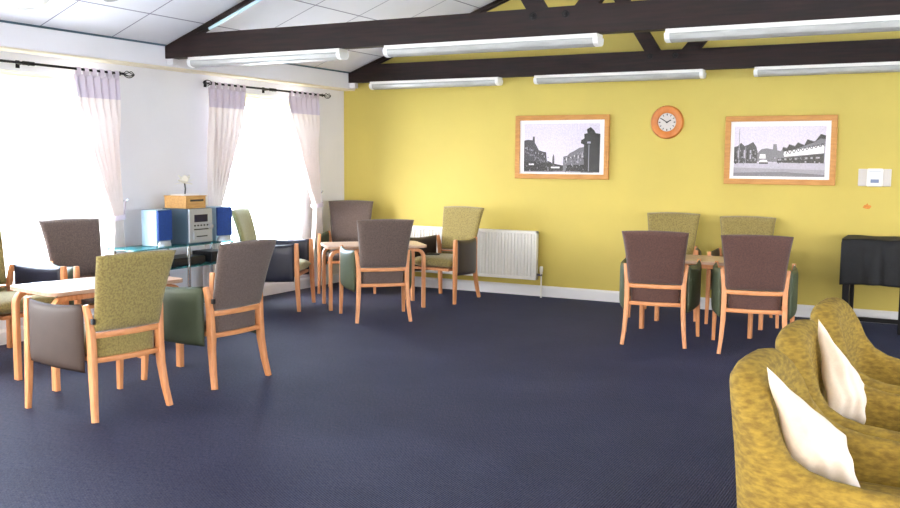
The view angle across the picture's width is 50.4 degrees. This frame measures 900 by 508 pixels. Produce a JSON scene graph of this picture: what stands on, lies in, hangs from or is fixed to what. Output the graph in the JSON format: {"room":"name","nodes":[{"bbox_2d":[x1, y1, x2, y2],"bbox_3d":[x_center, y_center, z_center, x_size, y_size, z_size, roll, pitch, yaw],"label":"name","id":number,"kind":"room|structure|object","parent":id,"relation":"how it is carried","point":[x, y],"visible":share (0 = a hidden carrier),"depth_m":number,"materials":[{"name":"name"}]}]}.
{"room":"care facility","nodes":[
{"label":"care facility","id":0,"kind":"room"},
{"bbox_2d":[0,51,343,329],"bbox_3d":[-4.162,-0.450,6.372,0.280,2.500,11.704,3,6,28],"label":"wall","id":1,"kind":"structure","parent":0,"point":[164,127],"depth_m":8.95,"materials":[{"name":"white paint"}]},
{"bbox_2d":[0,70,91,285],"bbox_3d":[-3.477,-0.588,7.531,0.240,1.680,1.710,3,6,28],"label":"window","id":2,"kind":"structure","parent":1,"relation":"in","point":[8,79],"depth_m":7.85,"materials":[{"name":"white paint"}]},
{"bbox_2d":[0,70,75,92],"bbox_3d":[-3.418,-1.355,7.428,0.040,0.129,1.690,3,6,28],"label":"blind","id":3,"kind":"object","parent":2,"relation":"attached to","point":[34,81],"depth_m":7.63,"materials":[{"name":"white fabric"}]},
{"bbox_2d":[0,59,134,77],"bbox_3d":[-3.299,-1.472,7.404,0.160,0.063,2.144,3,6,28],"label":"curtain rod","id":4,"kind":"object","parent":1,"relation":"attached to","point":[18,63],"visible":0.88,"depth_m":7.53,"materials":[{"name":"black metal"}]},
{"bbox_2d":[73,67,128,254],"bbox_3d":[-2.916,-0.472,8.131,0.149,2.162,0.598,2,6,17],"label":"curtain","id":5,"kind":"object","parent":4,"relation":"hanging from","point":[99,98],"visible":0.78,"depth_m":8.09,"materials":[{"name":"white fabric"}]},
{"bbox_2d":[0,272,338,344],"bbox_3d":[-4.038,0.745,6.416,0.020,0.116,11.704,3,6,28],"label":"baseboard","id":6,"kind":"structure","parent":1,"relation":"attached to","point":[280,287],"depth_m":10.44,"materials":[{"name":"white paint"}]},
{"bbox_2d":[167,59,177,65],"bbox_3d":[-2.497,-1.724,8.601,0.079,0.059,0.070,3,6,28],"label":"block","id":7,"kind":"object","parent":1,"relation":"attached to","point":[170,62],"visible":1,"depth_m":8.57,"materials":[{"name":"white paint"}]},
{"bbox_2d":[0,20,349,72],"bbox_3d":[-3.878,-1.639,6.107,0.010,0.016,11.704,3,6,28],"label":"trim","id":8,"kind":"structure","parent":1,"relation":"attached to","point":[3,21],"depth_m":7.94,"materials":[{"name":"white paint"}]},
{"bbox_2d":[0,46,354,90],"bbox_3d":[-3.961,-1.454,6.169,0.159,0.018,11.704,3,6,28],"label":"trim","id":9,"kind":"structure","parent":1,"relation":"attached to","point":[2,48],"depth_m":8.55,"materials":[{"name":"beige paint"}]},
{"bbox_2d":[0,22,355,88],"bbox_3d":[-3.956,-1.558,6.157,0.169,0.191,11.704,3,6,28],"label":"trim","id":10,"kind":"structure","parent":1,"relation":"attached to","point":[11,35],"depth_m":8.18,"materials":[{"name":"white paint"}]},
{"bbox_2d":[203,80,330,98],"bbox_3d":[-1.895,-1.715,10.004,0.160,0.063,2.074,3,6,28],"label":"curtain rod","id":11,"kind":"object","parent":1,"relation":"attached to","point":[205,83],"visible":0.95,"depth_m":9.92,"materials":[{"name":"black metal"}]},
{"bbox_2d":[203,81,245,286],"bbox_3d":[-2.219,-0.593,9.417,0.152,2.162,0.677,5,7,38],"label":"curtain","id":12,"kind":"object","parent":11,"relation":"hanging from","point":[226,106],"visible":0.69,"depth_m":9.34,"materials":[{"name":"white fabric"}]},
{"bbox_2d":[288,90,322,285],"bbox_3d":[-1.564,-0.706,10.627,0.153,2.162,0.696,2,6,18],"label":"curtain","id":13,"kind":"object","parent":11,"relation":"hanging from","point":[305,111],"visible":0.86,"depth_m":10.62,"materials":[{"name":"white fabric"}]},
{"bbox_2d":[245,94,290,239],"bbox_3d":[-2.067,-0.832,10.140,0.240,1.680,1.360,3,6,28],"label":"window","id":14,"kind":"structure","parent":1,"relation":"in","point":[268,102],"depth_m":10.69,"materials":[{"name":"white paint"}]},
{"bbox_2d":[245,94,289,109],"bbox_3d":[-2.009,-1.599,10.037,0.040,0.129,1.340,3,6,28],"label":"blind","id":15,"kind":"object","parent":14,"relation":"attached to","point":[268,102],"depth_m":10.14,"materials":[{"name":"white fabric"}]},
{"bbox_2d":[0,0,494,71],"bbox_3d":[0.975,-2.361,3.418,11.909,2.351,12.264,3,6,28],"label":"ceiling","id":16,"kind":"structure","parent":0,"point":[154,21],"depth_m":8.34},
{"bbox_2d":[5,0,50,9],"bbox_3d":[-3.003,-1.832,6.811,0.309,0.158,0.320,4,7,33],"label":"ceiling lamp","id":17,"kind":"object","parent":16,"relation":"attached to","point":[15,4],"visible":1,"depth_m":6.83,"materials":[{"name":"white plastic"}]},
{"bbox_2d":[165,0,899,58],"bbox_3d":[2.385,-2.547,5.877,11.156,2.175,0.116,3,6,28],"label":"roof truss","id":18,"kind":"object","parent":16,"relation":"attached to","point":[586,16],"visible":1,"depth_m":6.90,"materials":[{"name":"black wood"}]},
{"bbox_2d":[187,48,348,67],"bbox_3d":[-1.573,-1.655,8.108,1.630,0.088,0.140,3,6,28],"label":"fluorescent light","id":19,"kind":"object","parent":18,"relation":"attached to","point":[334,54],"visible":1,"depth_m":8.01,"materials":[{"name":"white plastic"}]},
{"bbox_2d":[383,33,603,57],"bbox_3d":[0.281,-1.545,7.117,1.760,0.088,0.140,3,6,28],"label":"fluorescent light","id":20,"kind":"object","parent":18,"relation":"attached to","point":[588,39],"visible":1,"depth_m":7.02,"materials":[{"name":"white plastic"}]},
{"bbox_2d":[664,15,899,42],"bbox_3d":[2.236,-1.429,6.072,1.740,0.088,0.140,3,6,28],"label":"fluorescent light","id":21,"kind":"object","parent":18,"relation":"attached to","point":[888,23],"visible":1,"depth_m":6.07,"materials":[{"name":"white plastic"}]},
{"bbox_2d":[348,0,899,82],"bbox_3d":[3.759,-2.784,8.420,11.156,2.175,0.116,3,6,28],"label":"roof truss","id":22,"kind":"object","parent":16,"relation":"attached to","point":[692,55],"visible":0.97,"depth_m":9.46,"materials":[{"name":"black wood"}]},
{"bbox_2d":[369,77,502,89],"bbox_3d":[-0.178,-1.888,10.606,1.630,0.088,0.140,3,6,28],"label":"fluorescent light","id":23,"kind":"object","parent":22,"relation":"attached to","point":[482,81],"visible":1,"depth_m":10.53,"materials":[{"name":"white plastic"}]},
{"bbox_2d":[533,69,705,83],"bbox_3d":[1.676,-1.778,9.615,1.760,0.088,0.140,3,6,28],"label":"fluorescent light","id":24,"kind":"object","parent":22,"relation":"attached to","point":[688,73],"visible":1,"depth_m":9.53,"materials":[{"name":"white plastic"}]},
{"bbox_2d":[753,61,899,76],"bbox_3d":[3.631,-1.662,8.569,1.740,0.088,0.140,3,6,28],"label":"fluorescent light","id":25,"kind":"object","parent":22,"relation":"attached to","point":[869,67],"visible":1,"depth_m":8.62,"materials":[{"name":"white plastic"}]},
{"bbox_2d":[0,282,899,507],"bbox_3d":[0.949,1.158,3.760,11.949,0.120,12.304,3,6,28],"label":"floor","id":26,"kind":"structure","parent":0,"point":[490,400],"depth_m":5.49,"materials":[{"name":"carpet"}]},
{"bbox_2d":[0,226,68,347],"bbox_3d":[-3.271,0.270,6.953,0.715,0.977,0.650,3,6,28],"label":"armchair","id":27,"kind":"object","parent":26,"relation":"on","point":[23,274],"visible":0.54,"depth_m":7.16,"materials":[{"name":"brown wood"}]},
{"bbox_2d":[38,218,101,308],"bbox_3d":[-2.812,0.219,7.509,0.715,0.977,0.650,5,7,40],"label":"armchair","id":28,"kind":"object","parent":26,"relation":"on","point":[73,243],"visible":0.3,"depth_m":7.62,"materials":[{"name":"fabric"}]},
{"bbox_2d":[10,276,183,391],"bbox_3d":[-2.363,0.498,6.467,0.560,0.622,0.990,5,7,38],"label":"table","id":29,"kind":"object","parent":26,"relation":"on","point":[79,288],"visible":0.55,"depth_m":6.22,"materials":[{"name":"laminate"}]},
{"bbox_2d":[23,250,175,422],"bbox_3d":[-1.999,0.433,5.561,0.715,0.942,0.650,5,7,37],"label":"armchair","id":30,"kind":"object","parent":26,"relation":"on","point":[128,322],"visible":1,"depth_m":5.34,"materials":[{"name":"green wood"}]},
{"bbox_2d":[107,239,234,302],"bbox_3d":[-2.459,0.254,8.611,0.355,0.690,1.330,3,6,28],"label":"stand","id":31,"kind":"object","parent":26,"relation":"on","point":[137,248],"visible":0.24,"depth_m":8.53,"materials":[{"name":"teal glass"}]},
{"bbox_2d":[141,209,171,246],"bbox_3d":[-2.564,-0.231,8.389,0.218,0.315,0.170,3,6,28],"label":"speaker","id":32,"kind":"object","parent":31,"relation":"on","point":[156,223],"visible":1,"depth_m":8.33},
{"bbox_2d":[157,210,171,240],"bbox_3d":[-2.493,-0.250,8.349,0.024,0.263,0.166,3,6,28],"label":"grille","id":33,"kind":"object","parent":32,"relation":"attached to","point":[164,217],"depth_m":8.33,"materials":[{"name":"blue fabric"}]},
{"bbox_2d":[107,239,234,251],"bbox_3d":[-2.457,-0.085,8.578,0.355,0.010,1.330,3,6,28],"label":"glass shelf","id":34,"kind":"object","parent":31,"relation":"attached to","point":[137,248],"depth_m":8.25,"materials":[{"name":"clear glass"}]},
{"bbox_2d":[162,207,212,243],"bbox_3d":[-2.380,-0.262,8.709,0.339,0.318,0.310,3,6,28],"label":"system","id":35,"kind":"object","parent":31,"relation":"on","point":[193,225],"visible":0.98,"depth_m":8.58,"materials":[{"name":"grey plastic"}]},
{"bbox_2d":[164,195,206,208],"bbox_3d":[-2.399,-0.475,8.665,0.275,0.113,0.260,3,6,28],"label":"box","id":36,"kind":"object","parent":35,"relation":"on","point":[194,201],"visible":0.84,"depth_m":8.57,"materials":[{"name":"brown wood"}]},
{"bbox_2d":[171,175,198,195],"bbox_3d":[-2.396,-0.624,8.649,0.183,0.186,0.200,3,6,28],"label":"flower ornament","id":37,"kind":"object","parent":36,"relation":"on","point":[183,179],"visible":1,"depth_m":8.61,"materials":[{"name":"white"}]},
{"bbox_2d":[170,261,216,269],"bbox_3d":[-2.458,0.105,8.597,0.355,0.010,1.330,3,6,28],"label":"glass shelf","id":38,"kind":"object","parent":31,"relation":"attached to","point":[189,265],"depth_m":8.56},
{"bbox_2d":[192,249,217,261],"bbox_3d":[-2.243,0.014,8.968,0.244,0.100,0.240,3,6,28],"label":"radio","id":39,"kind":"object","parent":31,"relation":"on","point":[210,254],"visible":0.56,"depth_m":8.85,"materials":[{"name":"black plastic"}]},
{"bbox_2d":[206,206,231,240],"bbox_3d":[-2.177,-0.289,9.018,0.218,0.315,0.170,5,7,42],"label":"speaker","id":40,"kind":"object","parent":31,"relation":"on","point":[221,215],"visible":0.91,"depth_m":8.94},
{"bbox_2d":[216,207,231,235],"bbox_3d":[-2.117,-0.307,8.961,0.024,0.263,0.166,5,7,42],"label":"grille","id":41,"kind":"object","parent":40,"relation":"attached to","point":[223,214],"depth_m":8.95,"materials":[{"name":"blue fabric"}]},
{"bbox_2d":[141,239,276,389],"bbox_3d":[-1.562,0.361,6.332,0.715,0.942,0.650,4,7,32],"label":"armchair","id":42,"kind":"object","parent":26,"relation":"on","point":[233,297],"visible":0.96,"depth_m":6.09,"materials":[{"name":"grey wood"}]},
{"bbox_2d":[232,208,315,311],"bbox_3d":[-1.754,0.038,9.454,0.715,0.977,0.650,1,6,5],"label":"armchair","id":43,"kind":"object","parent":26,"relation":"on","point":[290,259],"visible":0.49,"depth_m":9.21,"materials":[{"name":"brown wood"}]},
{"bbox_2d":[318,200,375,293],"bbox_3d":[-1.131,-0.091,10.717,0.650,0.997,0.715,0,6,-2],"label":"armchair","id":44,"kind":"object","parent":26,"relation":"on","point":[344,214],"visible":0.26,"depth_m":10.93,"materials":[{"name":"fabric"}]},
{"bbox_2d":[321,241,426,310],"bbox_3d":[-0.770,0.206,9.582,0.990,0.622,0.560,-1,6,-15],"label":"table","id":45,"kind":"object","parent":26,"relation":"on","point":[414,246],"visible":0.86,"depth_m":9.46,"materials":[{"name":"laminate"}]},
{"bbox_2d":[339,219,413,323],"bbox_3d":[-0.654,0.128,8.786,0.650,0.942,0.715,-1,6,-15],"label":"armchair","id":46,"kind":"object","parent":26,"relation":"on","point":[384,258],"visible":1,"depth_m":8.53,"materials":[{"name":"fabric"}]},
{"bbox_2d":[405,206,483,304],"bbox_3d":[-0.027,-0.009,10.114,0.650,0.967,0.715,4,7,32],"label":"armchair","id":47,"kind":"object","parent":26,"relation":"on","point":[460,227],"visible":0.91,"depth_m":10.19,"materials":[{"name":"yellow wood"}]},
{"bbox_2d":[619,230,700,348],"bbox_3d":[1.686,0.252,7.752,0.650,0.930,0.715,2,6,18],"label":"armchair","id":48,"kind":"object","parent":26,"relation":"on","point":[652,271],"visible":1,"depth_m":7.50,"materials":[{"name":"brown fabric"}]},
{"bbox_2d":[628,212,701,321],"bbox_3d":[2.084,0.101,9.145,0.650,0.967,0.715,2,6,20],"label":"armchair","id":49,"kind":"object","parent":26,"relation":"on","point":[657,221],"visible":0.26,"depth_m":9.34,"materials":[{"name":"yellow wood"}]},
{"bbox_2d":[639,254,762,338],"bbox_3d":[2.201,0.347,8.349,0.990,0.622,0.560,3,6,28],"label":"table","id":50,"kind":"object","parent":26,"relation":"on","point":[707,262],"visible":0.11,"depth_m":8.30,"materials":[{"name":"laminate"}]},
{"bbox_2d":[704,216,778,327],"bbox_3d":[2.718,0.144,8.819,0.650,0.954,0.715,2,6,19],"label":"armchair","id":51,"kind":"object","parent":26,"relation":"on","point":[730,225],"visible":0.17,"depth_m":9.02,"materials":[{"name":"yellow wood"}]},
{"bbox_2d":[711,235,797,353],"bbox_3d":[2.359,0.290,7.409,0.650,0.930,0.715,2,6,17],"label":"armchair","id":52,"kind":"object","parent":26,"relation":"on","point":[754,278],"visible":0.98,"depth_m":7.15,"materials":[{"name":"brown fabric"}]},
{"bbox_2d":[729,348,899,507],"bbox_3d":[1.257,0.756,2.849,0.801,0.862,0.636,4,7,32],"label":"armchair","id":53,"kind":"object","parent":26,"relation":"on","point":[767,475],"visible":0.88,"depth_m":2.77,"materials":[{"name":"yellow fabric"}]},
{"bbox_2d":[767,367,859,486],"bbox_3d":[1.065,0.523,2.830,0.322,0.407,0.146,-1,6,-11],"label":"cushion","id":54,"kind":"object","parent":53,"relation":"on","point":[811,440],"visible":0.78,"depth_m":2.78,"materials":[{"name":"beige fabric"}]},
{"bbox_2d":[858,481,899,495],"bbox_3d":[1.337,0.798,2.802,0.610,0.137,0.444,4,7,32],"label":"seat cushion","id":55,"kind":"object","parent":53,"relation":"on","point":[888,487],"depth_m":2.96,"materials":[{"name":"yellow fabric"}]},
{"bbox_2d":[775,319,899,441],"bbox_3d":[1.592,0.702,3.427,0.801,0.862,0.636,4,7,32],"label":"armchair","id":56,"kind":"object","parent":26,"relation":"on","point":[798,340],"visible":0.23,"depth_m":3.45,"materials":[{"name":"yellow fabric"}]},
{"bbox_2d":[818,319,866,423],"bbox_3d":[1.444,0.447,3.526,0.176,0.409,0.173,3,6,28],"label":"cushion","id":57,"kind":"object","parent":56,"relation":"on","point":[844,387],"visible":0.94,"depth_m":3.48,"materials":[{"name":"beige fabric"}]},
{"bbox_2d":[810,297,899,394],"bbox_3d":[1.945,0.646,4.029,0.801,0.862,0.636,4,7,32],"label":"armchair","id":58,"kind":"object","parent":26,"relation":"on","point":[876,369],"visible":0.21,"depth_m":4.23,"materials":[{"name":"yellow fabric"}]},
{"bbox_2d":[842,285,899,334],"bbox_3d":[4.177,0.289,8.183,1.480,0.800,0.480,3,6,28],"label":"side table","id":59,"kind":"object","parent":26,"relation":"on","point":[847,290],"visible":0.3,"depth_m":8.53,"materials":[{"name":"black metal"}]},
{"bbox_2d":[839,235,899,287],"bbox_3d":[4.162,0.090,8.144,1.520,0.415,0.550,3,6,28],"label":"cover","id":60,"kind":"object","parent":59,"relation":"on","point":[864,259],"visible":1,"depth_m":8.17,"materials":[{"name":"black fabric"}]},
{"bbox_2d":[344,0,899,311],"bbox_3d":[3.805,-1.747,8.779,11.909,4.732,0.280,3,6,28],"label":"wall","id":61,"kind":"structure","parent":0,"point":[415,153],"depth_m":9.77,"materials":[{"name":"yellow paint"}]},
{"bbox_2d":[349,83,357,88],"bbox_3d":[-1.123,-1.962,11.144,0.079,0.059,0.070,3,6,28],"label":"block","id":62,"kind":"object","parent":61,"relation":"attached to","point":[351,85],"visible":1,"depth_m":11.12,"materials":[{"name":"white paint"}]},
{"bbox_2d":[410,226,542,297],"bbox_3d":[0.273,0.068,10.617,1.669,0.711,0.130,3,6,28],"label":"radiator","id":63,"kind":"object","parent":61,"relation":"attached to","point":[501,253],"visible":0.63,"depth_m":10.37,"materials":[{"name":"white metal"}]},
{"bbox_2d":[515,114,609,179],"bbox_3d":[1.173,-1.127,10.080,1.055,0.670,0.030,3,6,28],"label":"framed picture","id":64,"kind":"object","parent":61,"relation":"attached to","point":[546,146],"visible":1,"depth_m":10.07,"materials":[{"name":"white paper"}]},
{"bbox_2d":[524,123,599,172],"bbox_3d":[1.173,-1.117,10.078,0.857,0.512,0.007,3,6,28],"label":"photograph","id":65,"kind":"object","parent":64,"relation":"attached to","point":[548,147],"depth_m":10.08},
{"bbox_2d":[415,276,897,324],"bbox_3d":[3.717,0.562,8.871,11.349,0.116,0.020,3,6,28],"label":"baseboard","id":66,"kind":"structure","parent":61,"relation":"attached to","point":[468,285],"depth_m":10.23,"materials":[{"name":"white paint"}]},
{"bbox_2d":[651,105,683,138],"bbox_3d":[2.161,-1.314,9.528,0.332,0.332,0.034,3,6,28],"label":"wall clock","id":67,"kind":"object","parent":61,"relation":"attached to","point":[667,121],"visible":1,"depth_m":9.52,"materials":[{"name":"orange wood"}]},
{"bbox_2d":[724,115,837,185],"bbox_3d":[3.116,-0.982,9.044,1.013,0.650,0.030,3,6,28],"label":"framed picture","id":68,"kind":"object","parent":61,"relation":"attached to","point":[786,149],"visible":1,"depth_m":9.03,"materials":[{"name":"white paper"}]},
{"bbox_2d":[733,126,826,176],"bbox_3d":[3.112,-0.971,9.045,0.830,0.475,0.005,3,6,28],"label":"photograph","id":69,"kind":"object","parent":68,"relation":"attached to","point":[758,151],"depth_m":9.04},
{"bbox_2d":[863,203,870,208],"bbox_3d":[3.811,-0.438,8.737,0.075,0.054,0.002,3,6,28],"label":"sticker","id":70,"kind":"object","parent":61,"relation":"attached to","point":[866,206],"visible":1,"depth_m":8.74,"materials":[{"name":"orange"}]},
{"bbox_2d":[858,168,891,186],"bbox_3d":[3.848,-0.693,8.666,0.276,0.165,0.052,3,6,28],"label":"thermostat","id":71,"kind":"object","parent":61,"relation":"attached to","point":[870,177],"visible":1,"depth_m":8.64,"materials":[{"name":"white plastic"}]},
{"label":"outside","id":72,"kind":"structure","parent":0,"visible":0},
{"bbox_2d":[0,191,281,276],"bbox_3d":[2.357,1.242,4.545,60.000,0.180,70.000,3,6,28],"label":"ground","id":73,"kind":"structure","parent":72,"point":[23,241],"depth_m":25.21,"materials":[{"name":"white"}]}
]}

